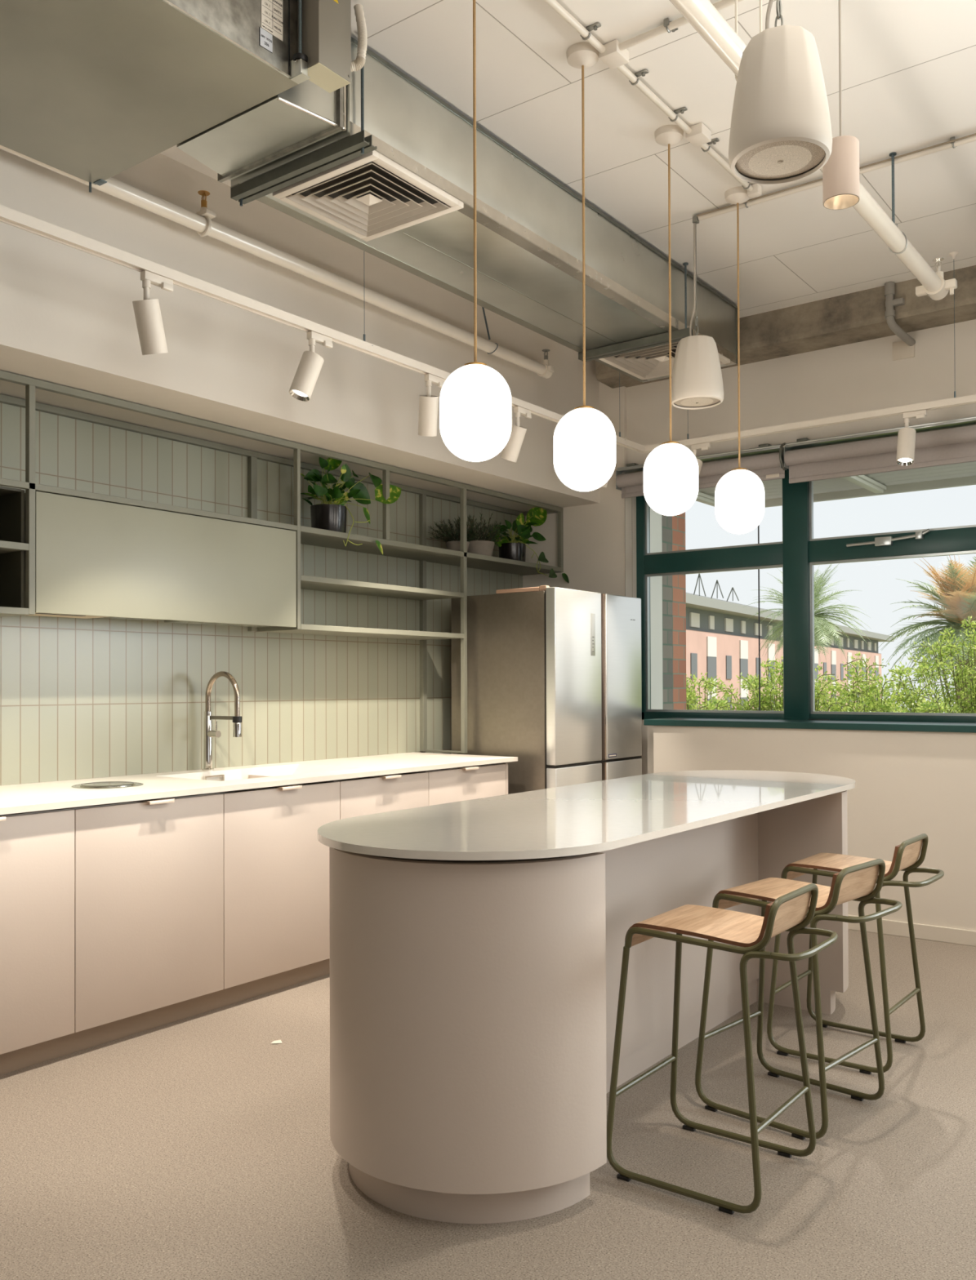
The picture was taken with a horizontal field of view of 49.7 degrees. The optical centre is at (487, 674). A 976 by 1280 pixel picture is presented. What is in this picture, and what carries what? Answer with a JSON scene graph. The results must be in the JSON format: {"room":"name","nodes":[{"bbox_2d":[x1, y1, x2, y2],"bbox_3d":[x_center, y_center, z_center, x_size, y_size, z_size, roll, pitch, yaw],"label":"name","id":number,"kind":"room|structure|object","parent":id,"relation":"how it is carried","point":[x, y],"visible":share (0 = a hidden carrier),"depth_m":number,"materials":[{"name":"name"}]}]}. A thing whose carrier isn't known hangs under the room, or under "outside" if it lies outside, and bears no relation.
{"room":"office kitchen","nodes":[
{"label":"office kitchen","id":0,"kind":"room"},
{"bbox_2d":[0,402,522,785],"bbox_3d":[-2.744,0.095,3.361,0.200,2.500,10.500,-1,-1,37],"label":"wall","id":1,"kind":"structure","parent":0,"point":[80,698],"depth_m":5.09,"materials":[{"name":"green tile"}]},
{"bbox_2d":[24,491,296,627],"bbox_3d":[-1.455,-0.462,4.648,0.328,0.465,1.336,-1,-1,37],"label":"upper cabinet","id":2,"kind":"object","parent":1,"relation":"attached to","point":[94,558],"visible":0.96,"depth_m":4.46,"materials":[{"name":"green metal"}]},
{"bbox_2d":[0,370,563,753],"bbox_3d":[-1.216,-0.333,4.964,0.336,1.570,5.292,-1,-1,37],"label":"wall shelving","id":3,"kind":"object","parent":1,"relation":"attached to","point":[13,546],"visible":0.88,"depth_m":5.26,"materials":[{"name":"green metal"}]},
{"bbox_2d":[300,457,400,555],"bbox_3d":[-0.742,-0.877,5.501,0.292,0.505,0.622,-1,-1,37],"label":"pothos","id":4,"kind":"object","parent":3,"relation":"on","point":[326,515],"visible":0.98,"depth_m":5.38,"materials":[{"name":"green plant"}]},
{"bbox_2d":[427,515,485,552],"bbox_3d":[-0.186,-0.836,6.257,0.325,0.251,0.337,0,-1,15],"label":"rosemary","id":5,"kind":"object","parent":3,"relation":"on","point":[451,544],"visible":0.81,"depth_m":6.22,"materials":[{"name":"green plant"}]},
{"bbox_2d":[453,513,506,555],"bbox_3d":[-0.059,-0.845,6.439,0.325,0.272,0.430,-1,-1,37],"label":"rosemary","id":6,"kind":"object","parent":3,"relation":"on","point":[483,547],"visible":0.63,"depth_m":6.37,"materials":[{"name":"green plant"}]},
{"bbox_2d":[487,506,568,582],"bbox_3d":[0.256,-0.844,6.750,0.682,0.490,0.262,0,-1,-31],"label":"pothos","id":7,"kind":"object","parent":3,"relation":"on","point":[508,548],"visible":0.95,"depth_m":6.69,"materials":[{"name":"green plant"}]},
{"bbox_2d":[0,149,599,511],"bbox_3d":[-2.505,-1.597,3.196,0.810,0.922,10.500,-1,-1,37],"label":"wall","id":8,"kind":"structure","parent":0,"point":[67,315],"depth_m":4.54,"materials":[{"name":"white paint"}]},
{"bbox_2d":[310,503,346,533],"bbox_3d":[-0.817,-0.787,5.409,0.186,0.140,0.186,-1,-1,37],"label":"pot","id":9,"kind":"object","parent":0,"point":[330,517],"depth_m":5.33,"materials":[{"name":"black ceramic"}]},
{"bbox_2d":[444,540,469,552],"bbox_3d":[-0.182,-0.748,6.284,0.144,0.075,0.144,-1,-1,37],"label":"pot","id":10,"kind":"object","parent":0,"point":[450,544],"depth_m":6.23,"materials":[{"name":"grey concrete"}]},
{"bbox_2d":[467,540,494,555],"bbox_3d":[-0.059,-0.757,6.448,0.200,0.095,0.200,-1,-1,37],"label":"pot","id":11,"kind":"object","parent":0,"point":[477,547],"depth_m":6.37,"materials":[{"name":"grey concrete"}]},
{"bbox_2d":[0,928,975,1279],"bbox_3d":[0.834,1.364,0.677,9.100,0.120,10.500,-1,-1,37],"label":"floor","id":12,"kind":"structure","parent":0,"point":[199,1146],"depth_m":2.85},
{"bbox_2d":[0,808,74,1075],"bbox_3d":[-1.919,0.908,3.637,0.754,0.872,0.652,-1,-1,37],"label":"base cabinet","id":13,"kind":"object","parent":12,"relation":"on","point":[37,849],"visible":1,"depth_m":3.58,"materials":[{"name":"beige laminate"}]},
{"bbox_2d":[66,792,223,1054],"bbox_3d":[-1.529,0.913,4.160,0.754,0.872,0.652,-1,-1,37],"label":"base cabinet","id":14,"kind":"object","parent":12,"relation":"on","point":[148,875],"visible":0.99,"depth_m":3.93,"materials":[{"name":"beige laminate"}]},
{"bbox_2d":[270,1040,282,1044],"bbox_3d":[-0.767,1.340,3.836,0.039,0.006,0.036,0,-1,15],"label":"paper scrap","id":15,"kind":"object","parent":12,"relation":"on","point":[276,1041],"visible":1,"depth_m":3.83,"materials":[{"name":"beige paper"}]},
{"bbox_2d":[214,774,339,1008],"bbox_3d":[-1.138,0.917,4.683,0.754,0.872,0.655,-1,-1,37],"label":"base cabinet","id":16,"kind":"object","parent":12,"relation":"on","point":[277,931],"visible":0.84,"depth_m":4.43,"materials":[{"name":"beige laminate"}]},
{"bbox_2d":[0,751,517,816],"bbox_3d":[-1.293,0.528,4.494,0.758,0.158,3.858,-1,-1,37],"label":"countertop","id":17,"kind":"structure","parent":16,"relation":"on","point":[42,796],"depth_m":4.52,"materials":[{"name":"beige stone"}]},
{"bbox_2d":[71,781,143,788],"bbox_3d":[-1.525,0.443,4.226,0.272,0.007,0.272,-1,-1,37],"label":"lid","id":18,"kind":"object","parent":17,"relation":"on","point":[107,784],"visible":1,"depth_m":4.20,"materials":[{"name":"silver metal"}]},
{"bbox_2d":[201,671,241,770],"bbox_3d":[-1.242,0.220,4.922,0.260,0.467,0.056,-1,-1,37],"label":"kitchen faucet","id":19,"kind":"object","parent":17,"relation":"on","point":[208,733],"visible":1,"depth_m":4.95,"materials":[{"name":"silver metal"}]},
{"bbox_2d":[155,764,363,793],"bbox_3d":[-1.037,0.531,4.878,0.450,0.158,0.860,-1,-1,37],"label":"sink basin","id":20,"kind":"object","parent":17,"relation":"in","point":[219,775],"depth_m":5.08,"materials":[{"name":"silver metal"}]},
{"bbox_2d":[339,772,428,819],"bbox_3d":[-0.757,0.921,5.193,0.754,0.872,0.619,-1,-1,37],"label":"base cabinet","id":21,"kind":"object","parent":12,"relation":"on","point":[383,793],"visible":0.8,"depth_m":4.96,"materials":[{"name":"beige laminate"}]},
{"bbox_2d":[355,763,507,805],"bbox_3d":[-0.369,0.925,5.711,0.754,0.872,0.675,-1,-1,37],"label":"base cabinet","id":22,"kind":"object","parent":12,"relation":"on","point":[468,783],"visible":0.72,"depth_m":5.48,"materials":[{"name":"beige laminate"}]},
{"bbox_2d":[450,585,641,794],"bbox_3d":[0.373,0.428,6.434,0.748,1.836,0.990,-1,-1,37],"label":"refrigerator","id":23,"kind":"object","parent":12,"relation":"on","point":[554,685],"visible":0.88,"depth_m":6.06,"materials":[{"name":"grey metal"}]},
{"bbox_2d":[328,790,848,1223],"bbox_3d":[0.517,0.891,3.628,0.810,0.889,2.624,-1,-1,37],"label":"kitchen island","id":24,"kind":"object","parent":12,"relation":"on","point":[473,1004],"visible":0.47,"depth_m":2.57,"materials":[{"name":"beige laminate"}]},
{"bbox_2d":[317,769,855,860],"bbox_3d":[0.515,0.437,3.633,0.874,0.020,2.688,-1,-1,37],"label":"island countertop","id":25,"kind":"structure","parent":24,"relation":"on","point":[596,816],"depth_m":3.14,"materials":[{"name":"stone"}]},
{"bbox_2d":[606,883,837,1214],"bbox_3d":[0.636,0.940,2.803,0.527,0.774,0.401,-1,-1,37],"label":"bar stool","id":26,"kind":"object","parent":12,"relation":"on","point":[752,933],"visible":1,"depth_m":2.79,"materials":[{"name":"green metal"}]},
{"bbox_2d":[694,858,902,1139],"bbox_3d":[0.962,0.943,3.218,0.527,0.774,0.401,-1,-1,44],"label":"bar stool","id":27,"kind":"object","parent":12,"relation":"on","point":[857,882],"visible":0.98,"depth_m":3.20,"materials":[{"name":"green metal"}]},
{"bbox_2d":[766,833,943,1074],"bbox_3d":[1.312,0.947,3.724,0.527,0.774,0.401,-1,-1,38],"label":"bar stool","id":28,"kind":"object","parent":12,"relation":"on","point":[905,855],"visible":0.87,"depth_m":3.72,"materials":[{"name":"green metal"}]},
{"bbox_2d":[497,542,525,561],"bbox_3d":[0.155,-0.766,6.709,0.176,0.118,0.176,-1,-1,37],"label":"pot","id":29,"kind":"object","parent":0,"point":[513,551],"depth_m":6.63,"materials":[{"name":"black ceramic"}]},
{"bbox_2d":[160,0,975,318],"bbox_3d":[0.710,-2.157,0.566,9.100,0.120,10.130,-1,-1,37],"label":"ceiling","id":30,"kind":"structure","parent":0,"point":[908,67],"depth_m":3.88,"materials":[{"name":"white paint"}]},
{"bbox_2d":[0,0,367,192],"bbox_3d":[-1.425,-1.893,2.763,1.161,0.343,1.998,-1,-1,37],"label":"air conditioning unit","id":31,"kind":"object","parent":30,"relation":"hanging from","point":[91,91],"visible":1,"depth_m":3.10,"materials":[{"name":"metal"}]},
{"bbox_2d":[176,80,346,182],"bbox_3d":[-0.764,-1.883,3.450,0.600,0.296,0.260,-1,-1,37],"label":"air duct","id":32,"kind":"object","parent":31,"relation":"attached to","point":[304,114],"visible":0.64,"depth_m":3.38,"materials":[{"name":"metal"}]},
{"bbox_2d":[0,145,554,378],"bbox_3d":[-1.331,-1.896,3.893,0.098,0.319,5.620,-1,-1,37],"label":"pipe","id":33,"kind":"object","parent":30,"relation":"hanging from","point":[201,222],"visible":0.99,"depth_m":4.50,"materials":[{"name":"white metal"}]},
{"bbox_2d":[230,65,377,206],"bbox_3d":[-0.634,-1.863,3.560,0.645,0.394,0.061,-1,-1,37],"label":"channel","id":34,"kind":"object","parent":30,"relation":"hanging from","point":[353,146],"visible":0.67,"depth_m":3.52,"materials":[{"name":"grey metal"}]},
{"bbox_2d":[0,204,644,452],"bbox_3d":[-0.673,-1.678,4.042,0.038,0.735,5.247,-1,-1,37],"label":"track","id":35,"kind":"object","parent":30,"relation":"hanging from","point":[10,216],"visible":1,"depth_m":3.70,"materials":[{"name":"metal"}]},
{"bbox_2d":[132,270,173,355],"bbox_3d":[-1.110,-1.181,3.468,0.091,0.266,0.140,0,-1,23],"label":"track spotlight","id":36,"kind":"object","parent":35,"relation":"hanging from","point":[147,312],"visible":1,"depth_m":3.44,"materials":[{"name":"white plastic"}]},
{"bbox_2d":[288,330,332,401],"bbox_3d":[-0.673,-1.177,4.037,0.186,0.266,0.083,0,-1,-35],"label":"track spotlight","id":37,"kind":"object","parent":35,"relation":"hanging from","point":[310,364],"visible":1,"depth_m":4.00,"materials":[{"name":"white plastic"}]},
{"bbox_2d":[417,373,444,436],"bbox_3d":[-0.260,-1.172,4.620,0.113,0.266,0.140,0,-1,22],"label":"track spotlight","id":38,"kind":"object","parent":35,"relation":"hanging from","point":[428,403],"visible":0.94,"depth_m":4.59,"materials":[{"name":"white plastic"}]},
{"bbox_2d":[500,406,531,462],"bbox_3d":[0.139,-1.168,5.169,0.145,0.265,0.137,-1,-1,37],"label":"track spotlight","id":39,"kind":"object","parent":35,"relation":"hanging from","point":[510,452],"visible":0.96,"depth_m":5.12,"materials":[{"name":"white plastic"}]},
{"bbox_2d":[439,0,511,462],"bbox_3d":[-0.037,-1.339,3.016,0.206,1.460,0.206,-1,-1,37],"label":"pendant lamp","id":40,"kind":"object","parent":30,"relation":"hanging from","point":[475,410],"visible":1,"depth_m":2.94,"materials":[{"name":"white glass"}]},
{"bbox_2d":[230,36,737,382],"bbox_3d":[0.232,-1.875,4.770,0.588,0.321,3.036,-1,-1,37],"label":"air duct","id":41,"kind":"object","parent":30,"relation":"hanging from","point":[529,224],"visible":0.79,"depth_m":4.35,"materials":[{"name":"grey metal"}]},
{"bbox_2d":[272,150,463,241],"bbox_3d":[-0.428,-1.707,3.797,0.485,0.028,0.485,-1,-1,37],"label":"air diffuser","id":42,"kind":"object","parent":41,"relation":"attached to","point":[369,196],"visible":0.97,"depth_m":3.78,"materials":[{"name":"white plastic"}]},
{"bbox_2d":[553,41,615,491],"bbox_3d":[0.317,-1.335,3.489,0.206,1.460,0.206,-1,-1,37],"label":"pendant lamp","id":43,"kind":"object","parent":30,"relation":"hanging from","point":[584,437],"visible":1,"depth_m":3.42,"materials":[{"name":"white glass"}]},
{"bbox_2d":[577,262,693,361],"bbox_3d":[0.754,-1.848,5.419,0.645,0.394,0.061,-1,-1,37],"label":"channel","id":44,"kind":"object","parent":30,"relation":"hanging from","point":[662,339],"visible":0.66,"depth_m":5.37,"materials":[{"name":"grey metal"}]},
{"bbox_2d":[599,341,729,380],"bbox_3d":[0.939,-1.692,5.660,0.535,0.028,0.535,-1,-1,37],"label":"air diffuser","id":45,"kind":"object","parent":44,"relation":"attached to","point":[651,362],"visible":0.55,"depth_m":5.69,"materials":[{"name":"white plastic"}]},
{"bbox_2d":[543,0,761,198],"bbox_3d":[-0.065,-2.049,2.834,0.072,0.041,4.037,-1,-1,37],"label":"conduit","id":46,"kind":"object","parent":30,"relation":"attached to","point":[609,53],"visible":0.94,"depth_m":3.65,"materials":[{"name":"beige metal"}]},
{"bbox_2d":[643,124,697,515],"bbox_3d":[0.691,-1.331,3.998,0.206,1.460,0.206,-1,-1,37],"label":"pendant lamp","id":47,"kind":"object","parent":30,"relation":"hanging from","point":[670,470],"visible":1,"depth_m":3.93,"materials":[{"name":"white glass"}]},
{"bbox_2d":[617,0,742,50],"bbox_3d":[1.274,-2.057,2.829,2.108,0.034,0.068,-1,-1,37],"label":"pipe","id":48,"kind":"object","parent":30,"relation":"attached to","point":[672,26],"visible":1,"depth_m":3.34,"materials":[{"name":"beige metal"}]},
{"bbox_2d":[671,215,723,409],"bbox_3d":[0.930,-1.626,4.702,0.236,0.837,0.236,-1,-1,37],"label":"speaker","id":49,"kind":"object","parent":30,"relation":"hanging from","point":[696,380],"visible":0.97,"depth_m":4.62},
{"bbox_2d":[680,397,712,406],"bbox_3d":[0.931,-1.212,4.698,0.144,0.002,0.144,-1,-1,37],"label":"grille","id":50,"kind":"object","parent":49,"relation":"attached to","point":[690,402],"depth_m":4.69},
{"bbox_2d":[673,396,719,406],"bbox_3d":[0.931,-1.216,4.698,0.206,0.006,0.206,-1,-1,37],"label":"grille","id":51,"kind":"object","parent":49,"relation":"attached to","point":[677,401],"depth_m":4.69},
{"bbox_2d":[714,186,764,533],"bbox_3d":[1.069,-1.327,4.491,0.206,1.460,0.206,-1,-1,37],"label":"pendant lamp","id":52,"kind":"object","parent":30,"relation":"hanging from","point":[739,494],"visible":0.99,"depth_m":4.42,"materials":[{"name":"white glass"}]},
{"bbox_2d":[728,0,831,184],"bbox_3d":[0.686,-1.640,2.486,0.236,0.873,0.236,-1,-1,37],"label":"speaker","id":53,"kind":"object","parent":30,"relation":"hanging from","point":[780,132],"visible":1,"depth_m":2.40},
{"bbox_2d":[747,145,811,175],"bbox_3d":[0.687,-1.208,2.482,0.144,0.002,0.144,-1,-1,37],"label":"grille","id":54,"kind":"object","parent":53,"relation":"attached to","point":[762,160],"depth_m":2.48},
{"bbox_2d":[734,140,825,178],"bbox_3d":[0.687,-1.213,2.482,0.206,0.006,0.206,-1,-1,37],"label":"grille","id":55,"kind":"object","parent":53,"relation":"attached to","point":[753,159],"depth_m":2.47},
{"bbox_2d":[595,265,975,388],"bbox_3d":[3.952,-1.972,4.316,8.000,0.195,0.240,-1,-1,37],"label":"concrete beam","id":56,"kind":"structure","parent":30,"relation":"attached to","point":[858,316],"depth_m":5.73,"materials":[{"name":"grey concrete"}]},
{"bbox_2d":[884,281,915,346],"bbox_3d":[2.193,-1.912,5.600,0.096,0.274,0.289,-1,-1,37],"label":"conduit","id":57,"kind":"object","parent":56,"relation":"attached to","point":[889,286],"visible":1,"depth_m":5.51,"materials":[{"name":"grey metal"}]},
{"bbox_2d":[640,251,975,453],"bbox_3d":[3.841,-1.699,3.965,7.362,0.744,0.044,-1,-1,37],"label":"track","id":58,"kind":"object","parent":30,"relation":"hanging from","point":[969,399],"visible":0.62,"depth_m":5.47,"materials":[{"name":"metal"}]},
{"bbox_2d":[690,442,711,476],"bbox_3d":[1.159,-1.164,5.922,0.145,0.265,0.135,0,-1,-33],"label":"track spotlight","id":59,"kind":"object","parent":58,"relation":"hanging from","point":[703,446],"visible":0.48,"depth_m":5.92,"materials":[{"name":"white plastic"}]},
{"bbox_2d":[895,409,926,466],"bbox_3d":[2.103,-1.174,5.235,0.137,0.266,0.130,-1,-1,37],"label":"track spotlight","id":60,"kind":"object","parent":58,"relation":"hanging from","point":[906,435],"visible":1,"depth_m":5.23,"materials":[{"name":"white plastic"}]},
{"bbox_2d":[669,0,956,300],"bbox_3d":[0.380,-1.885,2.533,0.170,0.380,5.490,-1,-1,37],"label":"pipe","id":61,"kind":"object","parent":30,"relation":"hanging from","point":[702,15],"visible":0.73,"depth_m":3.86,"materials":[{"name":"white metal"}]},
{"bbox_2d":[696,133,975,220],"bbox_3d":[2.407,-2.053,3.620,3.640,0.034,0.074,-1,-1,37],"label":"conduit line","id":62,"kind":"object","parent":30,"relation":"attached to","point":[953,142],"visible":0.98,"depth_m":4.26,"materials":[{"name":"beige metal"}]},
{"bbox_2d":[822,0,859,209],"bbox_3d":[0.961,-1.680,2.875,0.095,0.787,0.095,-1,-1,37],"label":"pendant","id":63,"kind":"object","parent":30,"relation":"hanging from","point":[840,173],"visible":0.95,"depth_m":2.84,"materials":[{"name":"beige metal"}]},
{"bbox_2d":[522,319,975,930],"bbox_3d":[3.751,-0.365,4.615,9.110,3.400,0.620,-1,-1,37],"label":"wall","id":64,"kind":"structure","parent":0,"point":[909,784],"depth_m":5.83,"materials":[{"name":"white paint"}]},
{"bbox_2d":[635,468,975,722],"bbox_3d":[4.090,-0.555,4.529,7.860,1.625,0.135,-1,-1,37],"label":"window","id":65,"kind":"structure","parent":64,"relation":"in","point":[797,553],"depth_m":6.19,"materials":[{"name":"green metal"}]},
{"bbox_2d":[615,443,786,597],"bbox_3d":[1.277,-0.732,6.396,1.083,1.191,0.120,-1,-1,37],"label":"roller blind","id":66,"kind":"object","parent":65,"relation":"attached to","point":[766,467],"visible":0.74,"depth_m":6.27,"materials":[{"name":"grey fabric"}]},
{"bbox_2d":[643,717,975,733],"bbox_3d":[4.132,0.256,4.214,7.630,0.035,0.480,-1,-1,37],"label":"window sill","id":67,"kind":"structure","parent":64,"relation":"attached to","point":[937,726],"depth_m":5.72,"materials":[{"name":"green metal"}]},
{"bbox_2d":[695,461,975,507],"bbox_3d":[4.647,-1.292,4.948,8.055,0.085,1.215,-1,-1,37],"label":"corrugated awning","id":68,"kind":"object","parent":64,"relation":"attached to","point":[960,474],"visible":0.25,"depth_m":6.98,"materials":[{"name":"grey"}]},
{"bbox_2d":[778,416,975,484],"bbox_3d":[2.243,-1.222,5.653,1.362,0.235,0.134,-1,-1,37],"label":"roller blind","id":69,"kind":"object","parent":64,"relation":"attached to","point":[957,445],"visible":0.92,"depth_m":5.75,"materials":[{"name":"grey fabric"}]},
{"bbox_2d":[892,338,914,360],"bbox_3d":[2.258,-1.763,5.725,0.115,0.100,0.007,-1,-1,37],"label":"blank wall plate","id":70,"kind":"object","parent":64,"relation":"attached to","point":[900,350],"visible":0.96,"depth_m":5.73,"materials":[{"name":"beige plastic"}]},
{"bbox_2d":[847,915,975,946],"bbox_3d":[4.022,1.290,4.006,7.576,0.075,0.012,-1,-1,37],"label":"baseboard","id":71,"kind":"structure","parent":64,"relation":"attached to","point":[948,935],"depth_m":5.35,"materials":[{"name":"beige paint"}]},
{"label":"outside","id":72,"kind":"structure","parent":0,"visible":0},
{"bbox_3d":[69.429,9.433,117.827,150.000,0.300,248.000,-1,-1,37],"label":"ground","id":73,"kind":"structure","parent":72,"visible":0},
{"bbox_2d":[685,573,893,711],"bbox_3d":[31.006,0.352,126.541,26.615,18.314,106.362,-1,-1,37],"label":"brick building","id":74,"kind":"structure","parent":73,"relation":"on","point":[721,641],"depth_m":102.65,"materials":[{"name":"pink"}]},
{"bbox_2d":[746,563,871,662],"bbox_3d":[15.230,1.613,49.900,5.581,14.307,5.886,0,-1,5],"label":"palm tree","id":75,"kind":"object","parent":73,"relation":"on","point":[819,624],"visible":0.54,"depth_m":49.58,"materials":[{"name":"green plant"}]},
{"bbox_2d":[877,555,975,712],"bbox_3d":[12.736,2.499,27.900,4.324,12.093,4.381,0,-1,16],"label":"palm tree","id":76,"kind":"object","parent":73,"relation":"on","point":[957,598],"visible":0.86,"depth_m":27.80,"materials":[{"name":"green plant"}]},
{"bbox_3d":[6.052,5.071,8.858,13.000,6.600,5.500,-1,-1,37],"label":"terrace","id":77,"kind":"object","parent":73,"relation":"on","visible":0},
{"bbox_2d":[685,672,773,711],"bbox_3d":[2.179,0.872,10.515,1.444,1.862,1.083,-1,-1,41],"label":"shrub","id":78,"kind":"object","parent":77,"relation":"on","point":[691,699],"visible":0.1,"depth_m":10.42,"materials":[{"name":"green plant"}]},
{"bbox_2d":[711,656,848,711],"bbox_3d":[2.945,0.808,10.288,1.084,1.981,1.319,0,-1,-28],"label":"shrub","id":79,"kind":"object","parent":77,"relation":"on","point":[776,705],"visible":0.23,"depth_m":10.19,"materials":[{"name":"green plant"}]},
{"bbox_2d":[815,651,948,712],"bbox_3d":[3.730,0.787,10.433,1.441,2.019,1.262,0,-1,-6],"label":"shrub","id":80,"kind":"object","parent":77,"relation":"on","point":[869,700],"visible":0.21,"depth_m":10.27,"materials":[{"name":"green plant"}]},
{"bbox_2d":[889,688,958,713],"bbox_3d":[3.744,0.950,8.947,1.748,1.662,1.362,-1,-1,37],"label":"shrub","id":81,"kind":"object","parent":77,"relation":"on","point":[927,705],"visible":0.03,"depth_m":8.78,"materials":[{"name":"green plant"}]},
{"bbox_2d":[885,616,975,713],"bbox_3d":[4.948,0.603,10.508,1.829,2.378,1.529,-1,-1,37],"label":"shrub","id":82,"kind":"object","parent":77,"relation":"on","point":[961,702],"visible":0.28,"depth_m":10.54,"materials":[{"name":"green plant"}]},
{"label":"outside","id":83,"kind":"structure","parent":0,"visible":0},
{"bbox_2d":[642,506,685,719],"bbox_3d":[0.956,0.022,7.269,0.630,5.700,0.550,-1,-1,37],"label":"brick pier","id":84,"kind":"structure","parent":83,"point":[667,533],"depth_m":7.09,"materials":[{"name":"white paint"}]},
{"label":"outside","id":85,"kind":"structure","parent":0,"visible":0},
{"bbox_2d":[757,524,759,711],"bbox_3d":[2.156,-0.420,8.380,0.012,5.600,0.010,-1,-1,37],"label":"wire","id":86,"kind":"object","parent":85,"point":[758,524],"visible":0.3,"depth_m":8.38,"materials":[{"name":"black plastic"}]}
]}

